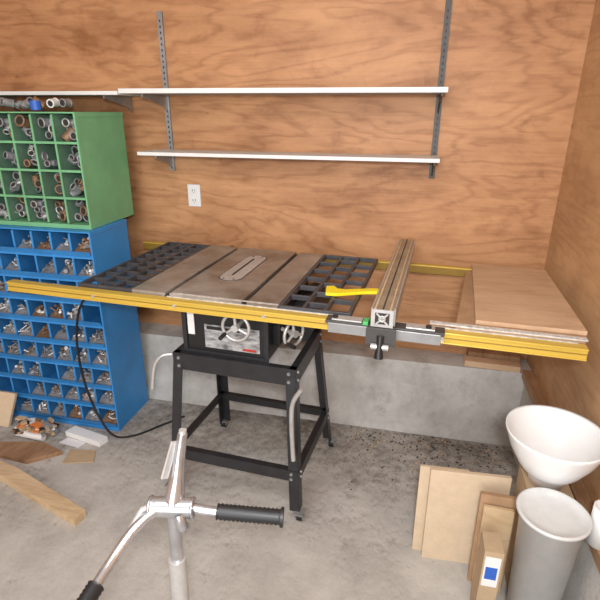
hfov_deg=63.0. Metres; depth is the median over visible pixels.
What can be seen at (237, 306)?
saw
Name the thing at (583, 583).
trim
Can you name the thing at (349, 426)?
debris
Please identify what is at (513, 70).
wall
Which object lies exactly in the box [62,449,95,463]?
cardboard sheet
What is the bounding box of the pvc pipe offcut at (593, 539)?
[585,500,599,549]
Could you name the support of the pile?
on the floor
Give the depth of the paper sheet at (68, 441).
2.46 m
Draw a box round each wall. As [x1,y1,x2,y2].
[0,0,595,359]
[527,0,599,502]
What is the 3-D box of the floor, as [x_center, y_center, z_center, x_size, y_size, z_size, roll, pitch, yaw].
[-0.843,1.442,0.725,3.220,0.100,5.150,5,21,12]
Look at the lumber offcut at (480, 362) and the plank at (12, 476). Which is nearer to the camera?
the plank at (12, 476)
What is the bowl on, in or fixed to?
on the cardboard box
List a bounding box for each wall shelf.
[0,91,140,112]
[118,87,447,112]
[137,149,439,175]
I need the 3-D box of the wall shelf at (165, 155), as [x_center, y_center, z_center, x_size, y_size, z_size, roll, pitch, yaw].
[-0.077,-0.651,2.340,1.425,0.092,0.188,5,21,12]
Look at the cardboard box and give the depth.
1.68 m
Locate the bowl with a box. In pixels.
[506,405,599,490]
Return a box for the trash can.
[507,487,592,599]
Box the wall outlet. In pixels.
[187,184,200,206]
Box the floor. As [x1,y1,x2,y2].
[0,398,517,599]
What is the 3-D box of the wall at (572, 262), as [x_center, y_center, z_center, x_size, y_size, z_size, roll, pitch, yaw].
[0.676,0.201,-0.166,0.100,2.130,5.050,5,21,12]
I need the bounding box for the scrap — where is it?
[0,390,17,426]
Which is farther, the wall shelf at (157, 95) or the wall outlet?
the wall outlet
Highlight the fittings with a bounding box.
[0,96,72,109]
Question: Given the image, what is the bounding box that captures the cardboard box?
[504,464,573,589]
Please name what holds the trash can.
on the floor
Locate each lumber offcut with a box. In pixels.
[463,355,520,372]
[466,347,520,361]
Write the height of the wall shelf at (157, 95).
0.096 m
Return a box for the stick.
[326,286,378,295]
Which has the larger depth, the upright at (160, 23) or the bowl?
the upright at (160, 23)
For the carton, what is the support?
on the floor
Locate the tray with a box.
[65,426,107,446]
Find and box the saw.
[6,238,588,520]
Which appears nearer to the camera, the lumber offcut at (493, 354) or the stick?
the stick
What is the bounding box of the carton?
[470,531,504,599]
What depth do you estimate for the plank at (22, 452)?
2.37 m
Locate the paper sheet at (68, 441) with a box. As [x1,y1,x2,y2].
[59,437,84,447]
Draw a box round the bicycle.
[77,428,283,599]
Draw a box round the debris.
[343,426,507,489]
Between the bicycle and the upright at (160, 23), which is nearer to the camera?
the bicycle
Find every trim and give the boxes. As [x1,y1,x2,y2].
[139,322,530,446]
[511,370,599,599]
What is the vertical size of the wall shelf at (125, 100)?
0.092 m
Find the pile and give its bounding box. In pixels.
[11,415,59,440]
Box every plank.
[0,442,62,463]
[0,460,85,526]
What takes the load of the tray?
on the floor
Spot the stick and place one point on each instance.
(330, 290)
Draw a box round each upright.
[156,11,175,169]
[429,0,451,178]
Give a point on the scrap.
(7, 399)

